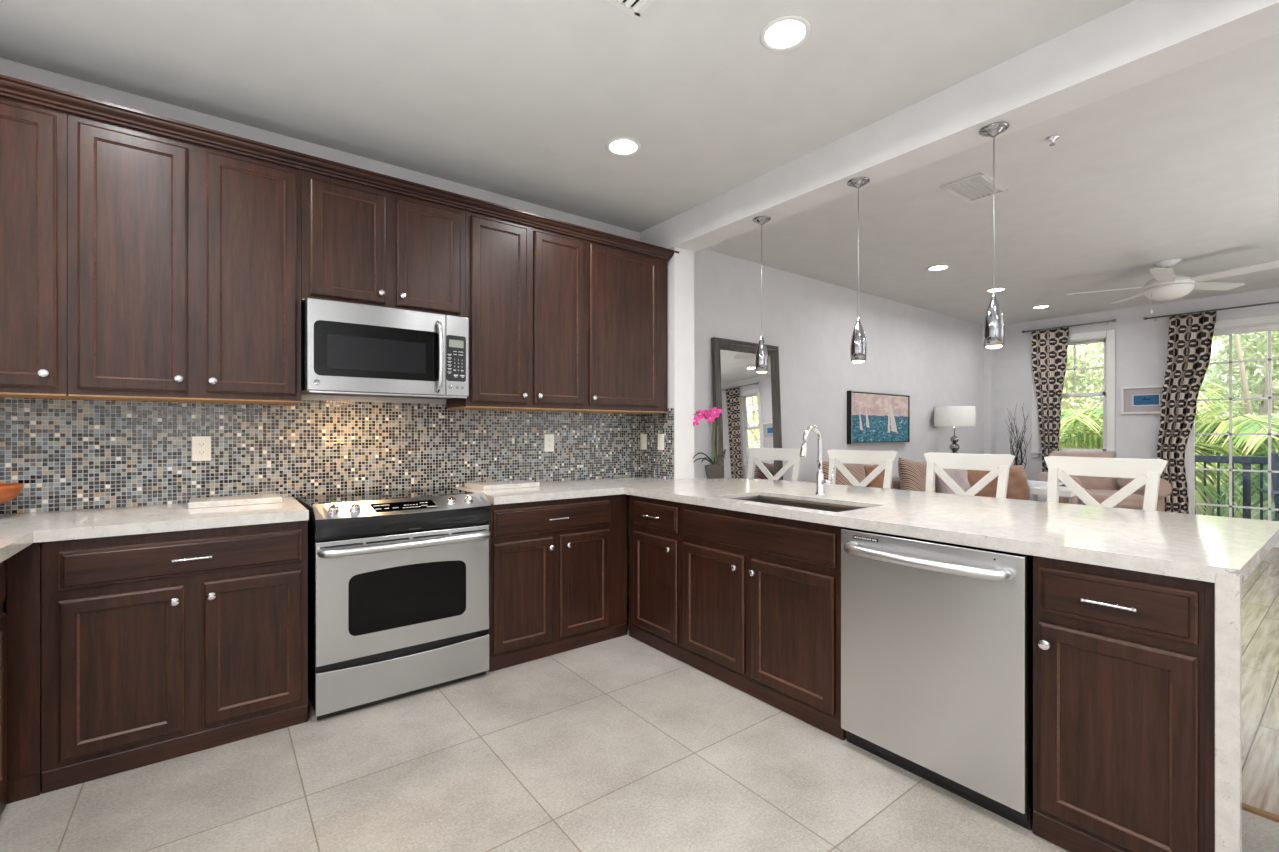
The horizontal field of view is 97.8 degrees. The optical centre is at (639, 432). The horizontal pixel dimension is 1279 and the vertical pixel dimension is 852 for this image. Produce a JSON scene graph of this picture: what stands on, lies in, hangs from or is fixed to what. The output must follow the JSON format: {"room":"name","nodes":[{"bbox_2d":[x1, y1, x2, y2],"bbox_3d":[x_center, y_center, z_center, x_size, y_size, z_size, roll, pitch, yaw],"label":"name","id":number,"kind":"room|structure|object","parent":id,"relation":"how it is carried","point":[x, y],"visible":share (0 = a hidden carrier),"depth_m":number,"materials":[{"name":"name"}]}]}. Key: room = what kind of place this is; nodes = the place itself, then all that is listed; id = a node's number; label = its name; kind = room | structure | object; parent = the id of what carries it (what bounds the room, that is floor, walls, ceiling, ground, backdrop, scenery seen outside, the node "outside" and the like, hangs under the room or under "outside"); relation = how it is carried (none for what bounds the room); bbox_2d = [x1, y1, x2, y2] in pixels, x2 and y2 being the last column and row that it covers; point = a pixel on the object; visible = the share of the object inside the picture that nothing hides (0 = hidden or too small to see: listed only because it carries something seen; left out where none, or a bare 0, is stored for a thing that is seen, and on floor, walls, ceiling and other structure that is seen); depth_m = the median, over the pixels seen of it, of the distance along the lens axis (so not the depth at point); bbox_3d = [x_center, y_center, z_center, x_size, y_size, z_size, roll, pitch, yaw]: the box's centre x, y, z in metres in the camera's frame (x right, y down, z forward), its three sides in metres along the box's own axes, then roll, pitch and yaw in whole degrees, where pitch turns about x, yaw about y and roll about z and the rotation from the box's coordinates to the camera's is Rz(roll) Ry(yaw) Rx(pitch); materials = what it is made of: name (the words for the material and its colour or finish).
{"room":"kitchen","nodes":[
{"label":"kitchen","id":0,"kind":"room"},
{"bbox_2d":[0,58,983,734],"bbox_3d":[1.015,-0.145,5.149,10.429,2.790,0.180,0,0,-37],"label":"wall","id":1,"kind":"structure","parent":0,"point":[67,454],"depth_m":3.43,"materials":[{"name":"paint"}]},
{"bbox_2d":[0,96,81,399],"bbox_3d":[-2.582,-0.697,2.076,0.677,1.108,0.380,0,0,-37],"label":"upper cabinet","id":2,"kind":"object","parent":1,"relation":"attached to","point":[33,137],"visible":0.95,"depth_m":2.11,"materials":[{"name":"brown wood"}]},
{"bbox_2d":[0,74,678,260],"bbox_3d":[-1.340,-1.272,3.014,3.792,0.054,0.393,0,0,-37],"label":"crown molding","id":3,"kind":"structure","parent":2,"relation":"attached to","point":[10,87],"depth_m":2.57,"materials":[{"name":"brown wood"}]},
{"bbox_2d":[68,113,300,404],"bbox_3d":[-2.000,-0.697,2.519,0.782,1.108,0.380,0,0,-37],"label":"upper cabinet","id":4,"kind":"object","parent":1,"relation":"attached to","point":[184,258],"visible":1,"depth_m":2.36,"materials":[{"name":"brown wood"}]},
{"bbox_2d":[192,436,210,460],"bbox_3d":[-2.103,0.077,2.678,0.072,0.118,0.008,0,0,-37],"label":"wall outlet","id":5,"kind":"object","parent":1,"relation":"attached to","point":[201,445],"visible":1,"depth_m":2.68,"materials":[{"name":"white plastic"}]},
{"bbox_2d":[197,442,205,446],"bbox_3d":[-2.101,0.058,2.676,0.033,0.027,0.004,0,0,-37],"label":"receptacle","id":6,"kind":"object","parent":5,"relation":"attached to","point":[199,444],"depth_m":2.67,"materials":[{"name":"white plastic"}]},
{"bbox_2d":[197,450,205,454],"bbox_3d":[-2.101,0.097,2.676,0.033,0.027,0.004,0,0,-37],"label":"receptacle","id":7,"kind":"object","parent":5,"relation":"attached to","point":[199,452],"depth_m":2.67,"materials":[{"name":"white plastic"}]},
{"bbox_2d":[301,170,465,317],"bbox_3d":[-1.374,-0.940,2.997,0.790,0.621,0.380,0,0,-37],"label":"upper cabinet","id":8,"kind":"object","parent":1,"relation":"attached to","point":[361,244],"visible":0.92,"depth_m":2.84,"materials":[{"name":"brown wood"}]},
{"bbox_2d":[301,298,468,398],"bbox_3d":[-1.345,-0.408,2.966,0.777,0.440,0.465,0,0,-37],"label":"microwave","id":9,"kind":"object","parent":8,"relation":"attached to","point":[348,349],"visible":1,"depth_m":2.78,"materials":[{"name":"silver metal"}]},
{"bbox_2d":[446,210,585,411],"bbox_3d":[-0.745,-0.697,3.477,0.788,1.108,0.380,0,0,-37],"label":"upper cabinet","id":10,"kind":"object","parent":1,"relation":"attached to","point":[526,285],"visible":0.99,"depth_m":3.32,"materials":[{"name":"brown wood"}]},
{"bbox_2d":[544,434,553,451],"bbox_3d":[-0.617,0.072,3.812,0.072,0.118,0.008,0,0,-37],"label":"wall outlet","id":11,"kind":"object","parent":1,"relation":"attached to","point":[548,438],"visible":1,"depth_m":3.81,"materials":[{"name":"white plastic"}]},
{"bbox_2d":[566,240,666,413],"bbox_3d":[-0.158,-0.697,3.925,0.686,1.108,0.380,0,0,-37],"label":"upper cabinet","id":12,"kind":"object","parent":1,"relation":"attached to","point":[626,290],"visible":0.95,"depth_m":3.79,"materials":[{"name":"brown wood"}]},
{"bbox_2d":[847,391,909,443],"bbox_3d":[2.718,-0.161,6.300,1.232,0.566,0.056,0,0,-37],"label":"framed painting","id":13,"kind":"object","parent":1,"relation":"attached to","point":[872,417],"visible":1,"depth_m":6.23,"materials":[{"name":"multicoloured paint"}]},
{"bbox_2d":[984,348,995,453],"bbox_3d":[5.063,-0.145,8.062,0.160,2.790,0.100,0,0,-37],"label":"trim","id":14,"kind":"structure","parent":1,"relation":"attached to","point":[989,354],"depth_m":8.02,"materials":[{"name":"grey paint"}]},
{"bbox_2d":[1242,803,1278,822],"bbox_3d":[1.869,1.246,2.053,0.044,0.007,5.780,0,0,-37],"label":"trim","id":15,"kind":"structure","parent":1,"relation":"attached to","point":[1246,807],"depth_m":1.82,"materials":[{"name":"brown wood"}]},
{"bbox_2d":[0,0,1278,325],"bbox_3d":[2.816,-1.641,2.788,10.429,0.200,6.100,0,0,-37],"label":"ceiling","id":16,"kind":"structure","parent":0,"point":[523,100],"depth_m":2.70,"materials":[{"name":"paint"}]},
{"bbox_2d":[605,137,640,155],"bbox_3d":[-0.087,-1.535,3.001,0.192,0.009,0.192,0,0,-37],"label":"recessed light","id":17,"kind":"object","parent":16,"relation":"in","point":[619,146],"visible":1,"depth_m":2.99,"materials":[{"name":"white ceramic"}]},
{"bbox_2d":[610,140,636,153],"bbox_3d":[-0.087,-1.537,3.001,0.148,0.005,0.148,0,0,-37],"label":"diffuser","id":18,"kind":"object","parent":17,"relation":"attached to","point":[616,146],"depth_m":2.99,"materials":[{"name":"white plastic"}]},
{"bbox_2d":[605,0,654,17],"bbox_3d":[-0.039,-1.534,1.849,0.304,0.013,0.304,0,0,-37],"label":"ceiling vent","id":19,"kind":"object","parent":16,"relation":"in","point":[635,8],"visible":1,"depth_m":2.00,"materials":[{"name":"white metal"}]},
{"bbox_2d":[752,216,770,373],"bbox_3d":[0.761,-0.847,3.472,0.114,0.961,0.114,0,0,-37],"label":"pendant light","id":20,"kind":"object","parent":16,"relation":"hanging from","point":[761,359],"visible":1,"depth_m":3.45,"materials":[{"name":"silver metal"}]},
{"bbox_2d":[760,15,810,50],"bbox_3d":[0.562,-1.535,2.150,0.192,0.009,0.192,0,0,-37],"label":"recessed light","id":21,"kind":"object","parent":16,"relation":"in","point":[787,32],"visible":1,"depth_m":2.14,"materials":[{"name":"white ceramic"}]},
{"bbox_2d":[766,20,804,47],"bbox_3d":[0.562,-1.537,2.150,0.148,0.005,0.148,0,0,-37],"label":"diffuser","id":22,"kind":"object","parent":21,"relation":"attached to","point":[780,33],"depth_m":2.15,"materials":[{"name":"white plastic"}]},
{"bbox_2d":[847,177,869,362],"bbox_3d":[1.158,-0.847,2.951,0.114,0.961,0.114,0,0,-37],"label":"pendant light","id":23,"kind":"object","parent":16,"relation":"hanging from","point":[858,349],"visible":1,"depth_m":2.93,"materials":[{"name":"silver metal"}]},
{"bbox_2d":[927,265,949,270],"bbox_3d":[2.790,-1.535,5.208,0.192,0.009,0.192,0,0,-37],"label":"recessed light","id":24,"kind":"object","parent":16,"relation":"in","point":[935,267],"visible":1,"depth_m":5.19,"materials":[{"name":"white ceramic"}]},
{"bbox_2d":[930,266,946,269],"bbox_3d":[2.790,-1.537,5.208,0.148,0.005,0.148,0,0,-37],"label":"diffuser","id":25,"kind":"object","parent":24,"relation":"attached to","point":[932,267],"depth_m":5.19,"materials":[{"name":"white"}]},
{"bbox_2d":[641,0,1278,251],"bbox_3d":[1.847,-1.434,2.048,0.200,0.213,5.798,0,0,-37],"label":"ceiling beam","id":26,"kind":"structure","parent":16,"relation":"attached to","point":[1138,42],"depth_m":2.34,"materials":[{"name":"white paint"}]},
{"bbox_2d":[941,172,1007,202],"bbox_3d":[2.112,-1.534,3.511,0.394,0.013,0.234,0,0,-37],"label":"ceiling vent","id":27,"kind":"object","parent":16,"relation":"in","point":[979,186],"visible":0.98,"depth_m":3.50,"materials":[{"name":"white metal"}]},
{"bbox_2d":[979,122,1009,348],"bbox_3d":[1.549,-0.847,2.438,0.114,0.961,0.114,0,0,-37],"label":"pendant light","id":28,"kind":"object","parent":16,"relation":"hanging from","point":[994,326],"visible":1,"depth_m":2.42,"materials":[{"name":"silver metal"}]},
{"bbox_2d":[986,287,1006,292],"bbox_3d":[3.845,-1.535,6.013,0.192,0.009,0.192,0,0,-37],"label":"recessed light","id":29,"kind":"object","parent":16,"relation":"in","point":[999,289],"visible":0.92,"depth_m":5.99,"materials":[{"name":"white ceramic"}]},
{"bbox_2d":[1032,305,1049,308],"bbox_3d":[4.913,-1.535,6.828,0.192,0.009,0.192,0,0,-37],"label":"recessed light","id":30,"kind":"object","parent":16,"relation":"in","point":[1039,306],"visible":1,"depth_m":6.82,"materials":[{"name":"white ceramic"}]},
{"bbox_2d":[1045,135,1059,145],"bbox_3d":[2.162,-1.523,2.920,0.064,0.034,0.064,0,0,-37],"label":"sprinkler","id":31,"kind":"object","parent":16,"relation":"attached to","point":[1051,139],"visible":1,"depth_m":2.91,"materials":[{"name":"silver metal"}]},
{"bbox_2d":[1067,259,1278,313],"bbox_3d":[4.740,-1.306,4.994,1.369,0.470,1.390,0,0,-37],"label":"ceiling fan","id":32,"kind":"object","parent":16,"relation":"hanging from","point":[1166,285],"visible":1,"depth_m":4.91,"materials":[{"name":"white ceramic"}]},
{"bbox_2d":[0,597,1278,851],"bbox_3d":[0.261,1.310,0.839,4.000,0.120,6.100,0,0,-37],"label":"floor","id":33,"kind":"structure","parent":0,"point":[619,744],"depth_m":1.95,"materials":[{"name":"tile"}]},
{"bbox_2d":[0,561,5,815],"bbox_3d":[-2.082,0.814,1.379,0.627,0.871,0.800,0,0,-37],"label":"base cabinet","id":34,"kind":"object","parent":33,"relation":"on","point":[2,565],"visible":0.95,"depth_m":1.79,"materials":[{"name":"brown wood"}]},
{"bbox_2d":[6,520,307,803],"bbox_3d":[-1.950,0.814,2.364,0.878,0.872,0.652,0,0,-37],"label":"base cabinet","id":35,"kind":"object","parent":33,"relation":"on","point":[161,646],"depth_m":2.09,"materials":[{"name":"brown wood"}]},
{"bbox_2d":[0,497,308,562],"bbox_3d":[-1.706,0.356,1.570,1.456,0.041,2.249,0,0,-37],"label":"countertop","id":36,"kind":"structure","parent":35,"relation":"on","point":[18,531],"depth_m":2.18,"materials":[{"name":"white stone"}]},
{"bbox_2d":[0,483,23,519],"bbox_3d":[-2.512,0.270,2.132,0.216,0.132,0.216,0,0,-37],"label":"wooden bowl","id":37,"kind":"object","parent":36,"relation":"on","point":[8,491],"visible":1,"depth_m":2.15,"materials":[{"name":"wood"}]},
{"bbox_2d":[188,493,281,508],"bbox_3d":[-1.912,0.323,2.645,0.350,0.026,0.232,0,0,-37],"label":"board","id":38,"kind":"object","parent":36,"relation":"on","point":[220,501],"visible":1,"depth_m":2.58,"materials":[{"name":"white stone"}]},
{"bbox_2d":[297,487,490,719],"bbox_3d":[-1.254,0.781,2.854,0.779,0.937,0.734,0,0,-37],"label":"range","id":39,"kind":"object","parent":33,"relation":"on","point":[398,580],"visible":1,"depth_m":2.59,"materials":[{"name":"silver metal"}]},
{"bbox_2d":[297,487,472,509],"bbox_3d":[-1.294,0.337,2.907,0.779,0.016,0.600,0,0,-37],"label":"cooktop","id":40,"kind":"object","parent":39,"relation":"in","point":[315,501],"depth_m":2.81,"materials":[{"name":"black glass"}]},
{"bbox_2d":[486,494,626,671],"bbox_3d":[-0.598,0.814,3.396,0.893,0.871,0.652,0,0,-37],"label":"base cabinet","id":41,"kind":"object","parent":33,"relation":"on","point":[558,568],"visible":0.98,"depth_m":3.13,"materials":[{"name":"brown wood"}]},
{"bbox_2d":[629,495,681,660],"bbox_3d":[0.302,0.814,3.403,0.652,0.871,0.483,0,0,-37],"label":"base cabinet","id":42,"kind":"object","parent":33,"relation":"on","point":[655,525],"visible":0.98,"depth_m":3.20,"materials":[{"name":"brown wood"}]},
{"bbox_2d":[682,503,845,739],"bbox_3d":[0.749,0.814,2.819,0.650,0.871,0.983,0,0,-37],"label":"base cabinet","id":43,"kind":"object","parent":33,"relation":"on","point":[761,594],"visible":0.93,"depth_m":2.57,"materials":[{"name":"brown wood"}]},
{"bbox_2d":[452,476,1278,851],"bbox_3d":[0.639,0.792,2.752,2.037,0.914,3.214,0,0,-37],"label":"countertop","id":44,"kind":"structure","parent":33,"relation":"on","point":[1221,551],"depth_m":1.95,"materials":[{"name":"white stone"}]},
{"bbox_2d":[465,480,539,489],"bbox_3d":[-0.846,0.323,3.442,0.379,0.026,0.258,0,0,-37],"label":"board","id":45,"kind":"object","parent":44,"relation":"on","point":[490,485],"visible":1,"depth_m":3.38,"materials":[{"name":"white stone"}]},
{"bbox_2d":[693,407,725,478],"bbox_3d":[0.447,0.066,4.107,0.380,0.539,0.152,0,0,-4],"label":"potted orchid","id":46,"kind":"object","parent":44,"relation":"on","point":[714,471],"visible":0.81,"depth_m":4.09,"materials":[{"name":"plant"}]},
{"bbox_2d":[730,495,865,511],"bbox_3d":[0.757,0.468,2.752,0.444,0.220,0.804,0,0,-37],"label":"sink","id":47,"kind":"object","parent":44,"relation":"in","point":[763,499],"visible":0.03,"depth_m":2.94,"materials":[{"name":"metal"}]},
{"bbox_2d":[799,425,834,495],"bbox_3d":[0.930,0.148,2.925,0.193,0.375,0.112,0,0,-37],"label":"kitchen faucet","id":48,"kind":"object","parent":44,"relation":"on","point":[820,481],"visible":1,"depth_m":2.97,"materials":[{"name":"silver metal"}]},
{"bbox_2d":[841,528,1032,829],"bbox_3d":[1.187,0.817,2.121,0.642,0.866,0.637,0,0,-37],"label":"dishwasher","id":49,"kind":"object","parent":33,"relation":"on","point":[937,637],"visible":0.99,"depth_m":1.92,"materials":[{"name":"silver metal"}]},
{"bbox_2d":[1033,556,1214,851],"bbox_3d":[1.567,0.814,1.746,0.652,0.871,0.402,0,0,-37],"label":"base cabinet","id":50,"kind":"object","parent":33,"relation":"on","point":[1119,654],"depth_m":1.56,"materials":[{"name":"brown wood"}]},
{"bbox_2d":[667,247,693,478],"bbox_3d":[0.207,-0.039,4.205,0.191,2.577,0.399,0,0,-37],"label":"wall pillar","id":51,"kind":"structure","parent":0,"point":[680,268],"depth_m":4.04,"materials":[{"name":"white paint"}]},
{"bbox_2d":[641,408,674,478],"bbox_3d":[0.130,0.087,4.141,0.008,0.525,0.390,0,0,-37],"label":"wall","id":52,"kind":"structure","parent":51,"relation":"attached to","point":[656,463],"depth_m":4.12,"materials":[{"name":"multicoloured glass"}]},
{"bbox_2d":[641,434,646,449],"bbox_3d":[0.030,0.072,4.256,0.010,0.118,0.072,0,0,-37],"label":"light switch","id":53,"kind":"object","parent":52,"relation":"attached to","point":[643,436],"visible":1,"depth_m":4.25,"materials":[{"name":"white plastic"}]},
{"bbox_2d":[658,434,663,449],"bbox_3d":[0.156,0.070,4.092,0.010,0.118,0.072,0,0,-37],"label":"light switch","id":54,"kind":"object","parent":52,"relation":"attached to","point":[660,436],"visible":1,"depth_m":4.08,"materials":[{"name":"white plastic"}]},
{"bbox_2d":[996,287,1278,480],"bbox_3d":[6.909,-0.145,5.897,0.150,2.790,6.080,0,0,-37],"label":"wall","id":55,"kind":"structure","parent":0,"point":[1141,344],"depth_m":6.93,"materials":[{"name":"grey paint"}]},
{"bbox_2d":[1022,319,1115,333],"bbox_3d":[5.637,-1.385,7.355,0.094,0.055,1.020,0,0,-37],"label":"curtain rod","id":56,"kind":"object","parent":55,"relation":"attached to","point":[1113,320],"visible":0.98,"depth_m":7.26,"materials":[{"name":"grey metal"}]},
{"bbox_2d":[1032,327,1068,471],"bbox_3d":[5.508,-0.087,7.484,0.087,2.593,0.418,0,0,-37],"label":"curtain","id":57,"kind":"object","parent":56,"relation":"hanging from","point":[1049,347],"visible":0.67,"depth_m":7.47,"materials":[{"name":"fabric"}]},
{"bbox_2d":[1031,329,1115,457],"bbox_3d":[5.742,-0.475,7.386,0.200,1.640,0.898,0,0,-37],"label":"window","id":58,"kind":"structure","parent":55,"relation":"attached to","point":[1108,337],"depth_m":7.15,"materials":[{"name":"white paint"}]},
{"bbox_2d":[1121,385,1162,413],"bbox_3d":[6.138,-0.393,6.759,0.030,0.332,0.460,0,0,-37],"label":"framed print","id":59,"kind":"object","parent":55,"relation":"attached to","point":[1143,399],"visible":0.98,"depth_m":6.79,"materials":[{"name":"paper"}]},
{"bbox_2d":[1143,301,1278,320],"bbox_3d":[6.715,-1.363,5.942,0.094,0.055,2.025,0,0,-37],"label":"curtain rod","id":60,"kind":"object","parent":55,"relation":"attached to","point":[1156,317],"visible":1,"depth_m":6.28,"materials":[{"name":"grey metal"}]},
{"bbox_2d":[1156,311,1216,513],"bbox_3d":[6.304,-0.076,6.440,0.087,2.571,0.502,0,0,-37],"label":"curtain","id":61,"kind":"object","parent":60,"relation":"hanging from","point":[1190,336],"visible":0.86,"depth_m":6.46,"materials":[{"name":"fabric"}]},
{"bbox_2d":[1185,314,1278,547],"bbox_3d":[6.801,-0.013,6.020,0.172,2.485,1.435,0,0,-37],"label":"door","id":62,"kind":"structure","parent":55,"relation":"attached to","point":[1229,327],"depth_m":6.22,"materials":[{"name":"white paint"}]},
{"bbox_2d":[1242,548,1278,815],"bbox_3d":[4.449,1.310,3.971,6.399,0.120,6.000,0,0,-37],"label":"floor","id":63,"kind":"structure","parent":0,"point":[1260,590],"depth_m":2.74,"materials":[{"name":"brown wood"}]},
{"bbox_2d":[711,337,782,479],"bbox_3d":[0.979,0.225,4.913,0.840,2.050,0.131,0,0,-37],"label":"floor mirror","id":64,"kind":"object","parent":63,"relation":"on","point":[749,401],"visible":0.48,"depth_m":4.90,"materials":[{"name":"grey wood"}]},
{"bbox_2d":[720,350,773,478],"bbox_3d":[0.971,0.225,4.925,0.670,1.878,0.089,0,0,-37],"label":"mirror glass","id":65,"kind":"object","parent":64,"relation":"attached to","point":[746,395],"depth_m":4.90,"materials":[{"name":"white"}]},
{"bbox_2d":[748,447,800,480],"bbox_3d":[0.958,0.688,4.381,0.500,1.124,0.529,0,0,41],"label":"counter stool","id":66,"kind":"object","parent":63,"relation":"on","point":[791,455],"visible":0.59,"depth_m":4.55,"materials":[{"name":"white paint"}]},
{"bbox_2d":[827,449,897,488],"bbox_3d":[1.431,0.688,3.825,0.500,1.124,0.529,0,0,43],"label":"counter stool","id":67,"kind":"object","parent":63,"relation":"on","point":[885,460],"visible":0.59,"depth_m":3.98,"materials":[{"name":"white paint"}]},
{"bbox_2d":[802,477,1077,503],"bbox_3d":[2.964,0.850,5.434,2.980,0.800,0.830,0,0,-23],"label":"sofa","id":68,"kind":"object","parent":63,"relation":"on","point":[895,482],"visible":0.02,"depth_m":5.56,"materials":[{"name":"beige fabric"}]},
{"bbox_2d":[817,460,864,485],"bbox_3d":[1.832,0.474,5.016,0.561,0.457,0.200,0,0,-22],"label":"throw pillow","id":69,"kind":"object","parent":68,"relation":"on","point":[857,470],"visible":0.29,"depth_m":4.96,"materials":[{"name":"fabric"}]},
{"bbox_2d":[864,465,892,488],"bbox_3d":[2.229,0.489,5.231,0.366,0.430,0.192,0,0,-25],"label":"throw pillow","id":70,"kind":"object","parent":68,"relation":"on","point":[878,482],"visible":0.26,"depth_m":5.16,"materials":[{"name":"brown fabric"}]},
{"bbox_2d":[898,457,935,492],"bbox_3d":[2.661,0.474,5.341,0.452,0.474,0.202,0,0,-20],"label":"throw pillow","id":71,"kind":"object","parent":68,"relation":"on","point":[912,474],"visible":0.5,"depth_m":5.27,"materials":[{"name":"fabric"}]},
{"bbox_2d":[935,469,970,493],"bbox_3d":[3.094,0.524,5.498,0.462,0.427,0.209,0,0,-23],"label":"throw pillow","id":72,"kind":"object","parent":68,"relation":"on","point":[959,476],"visible":0.34,"depth_m":5.44,"materials":[{"name":"fabric"}]},
{"bbox_2d":[967,470,997,497],"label":"cushion","id":73,"kind":"object","parent":68,"relation":"on","point":[990,490],"depth_m":5.57,"materials":[{"name":"brown fabric"}]},
{"bbox_2d":[1006,465,1029,499],"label":"cushion","id":74,"kind":"object","parent":68,"relation":"on","point":[1018,488],"depth_m":5.78,"materials":[{"name":"brown fabric"}]},
{"bbox_2d":[1028,480,1066,501],"bbox_3d":[4.254,0.711,5.915,0.291,0.388,0.463,0,0,-23],"label":"side table","id":75,"kind":"object","parent":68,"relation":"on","point":[1031,483],"visible":0.07,"depth_m":5.86,"materials":[{"name":"white wood"}]},
{"bbox_2d":[924,452,1014,497],"bbox_3d":[1.813,0.688,3.238,0.529,1.124,0.500,0,0,-40],"label":"counter stool","id":76,"kind":"object","parent":63,"relation":"on","point":[998,465],"visible":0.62,"depth_m":3.37,"materials":[{"name":"white paint"}]},
{"bbox_2d":[1006,403,1031,468],"bbox_3d":[5.110,0.420,7.511,0.275,1.658,0.303,0,0,17],"label":"vase","id":77,"kind":"object","parent":63,"relation":"on","point":[1016,462],"visible":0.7,"depth_m":7.52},
{"bbox_2d":[1031,486,1084,504],"bbox_3d":[3.649,0.867,4.863,0.380,0.765,0.280,0,0,-37],"label":"side table","id":78,"kind":"object","parent":63,"relation":"on","point":[1065,492],"visible":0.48,"depth_m":4.82,"materials":[{"name":"white paint"}]},
{"bbox_2d":[1031,486,1084,496],"bbox_3d":[3.649,0.512,4.863,0.380,0.055,0.280,0,0,-37],"label":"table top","id":79,"kind":"object","parent":78,"relation":"on","point":[1042,490],"depth_m":4.80,"materials":[{"name":"white paint"}]},
{"bbox_2d":[1035,451,1171,511],"bbox_3d":[5.312,0.739,6.498,1.002,1.022,0.954,0,0,19],"label":"armchair","id":80,"kind":"object","parent":63,"relation":"on","point":[1100,489],"visible":0.29,"depth_m":6.52,"materials":[{"name":"pink fabric"}]},
{"bbox_2d":[1083,489,1143,508],"bbox_3d":[5.281,0.754,6.406,0.600,0.150,0.710,0,0,19],"label":"seat cushion","id":81,"kind":"object","parent":80,"relation":"on","point":[1135,500],"depth_m":6.09,"materials":[{"name":"pink fabric"}]},
{"bbox_2d":[1044,456,1167,510],"bbox_3d":[2.165,0.688,2.712,0.529,1.124,0.500,0,0,-34],"label":"counter stool","id":82,"kind":"object","parent":63,"relation":"on","point":[1148,472],"visible":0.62,"depth_m":2.81,"materials":[{"name":"white paint"}]},
{"bbox_3d":[3.644,0.870,6.815,0.900,0.760,0.320,0,0,-37],"label":"console table","id":83,"kind":"object","parent":63,"relation":"on","visible":0},
{"bbox_2d":[934,406,975,452],"bbox_3d":[3.917,0.086,6.936,0.456,0.808,0.456,0,0,-37],"label":"table lamp","id":84,"kind":"object","parent":83,"relation":"on","point":[944,416],"visible":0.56,"depth_m":6.77,"materials":[{"name":"white fabric"}]},
{"bbox_3d":[7.725,1.340,6.407,1.766,0.140,6.400,0,0,-37],"label":"floor","id":85,"kind":"structure","parent":0,"visible":0},
{"bbox_2d":[1195,455,1275,519],"bbox_3d":[8.757,0.792,6.345,0.100,0.955,3.850,0,0,-37],"label":"balcony railing","id":86,"kind":"object","parent":85,"relation":"on","point":[1246,461],"visible":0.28,"depth_m":7.34,"materials":[{"name":"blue metal"}]},
{"bbox_2d":[1256,453,1278,520],"bbox_3d":[7.786,0.762,6.472,0.750,1.015,0.954,0,0,38],"label":"balcony chair","id":87,"kind":"object","parent":85,"relation":"on","point":[1274,456],"visible":0.71,"depth_m":6.84,"materials":[{"name":"blue"}]},
{"label":"outside","id":88,"kind":"structure","parent":0,"visible":0},
{"bbox_3d":[26.517,4.500,24.517,53.316,0.100,80.000,0,0,-37],"label":"terrain","id":89,"kind":"structure","parent":88,"visible":0},
{"bbox_2d":[1061,388,1078,411],"bbox_3d":[11.680,0.953,19.484,5.452,7.021,6.422,0,0,-37],"label":"leafy tree","id":90,"kind":"object","parent":89,"relation":"on","point":[1066,407],"visible":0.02,"depth_m":16.46,"materials":[{"name":"green plant"}]},
{"bbox_2d":[1060,342,1103,448],"bbox_3d":[11.363,0.621,15.698,5.438,7.677,4.856,0,0,-37],"label":"leafy tree","id":91,"kind":"object","parent":89,"relation":"on","point":[1084,373],"visible":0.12,"depth_m":14.85,"materials":[{"name":"green plant"}]},
{"bbox_2d":[1059,406,1214,467],"bbox_3d":[8.253,1.796,10.819,4.814,5.308,4.282,0,0,-37],"label":"palm tree","id":92,"kind":"object","parent":89,"relation":"on","point":[1092,439],"visible":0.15,"depth_m":9.91,"materials":[{"name":"green plant"}]},
{"bbox_2d":[1062,383,1278,519],"bbox_3d":[9.120,1.878,8.946,4.136,5.145,3.994,0,0,-37],"label":"palm tree","id":93,"kind":"object","parent":89,"relation":"on","point":[1203,446],"visible":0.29,"depth_m":7.92,"materials":[{"name":"green plant"}]},
{"bbox_2d":[1196,330,1278,519],"bbox_3d":[12.815,0.181,11.408,5.081,8.554,4.855,0,0,36],"label":"leafy tree","id":94,"kind":"object","parent":89,"relation":"on","point":[1260,387],"visible":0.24,"depth_m":11.64,"materials":[{"name":"green plant"}]},
{"bbox_2d":[1199,413,1278,519],"bbox_3d":[10.802,1.969,7.882,4.703,4.961,4.375,0,0,-37],"label":"palm tree","id":95,"kind":"object","parent":89,"relation":"on","point":[1239,481],"visible":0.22,"depth_m":8.15,"materials":[{"name":"green plant"}]},
{"bbox_2d":[1202,332,1278,466],"bbox_3d":[21.592,-0.652,16.838,9.617,10.222,9.968,0,0,-28],"label":"leafy tree","id":96,"kind":"object","parent":89,"relation":"on","point":[1221,337],"visible":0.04,"depth_m":17.30,"materials":[{"name":"green plant"}]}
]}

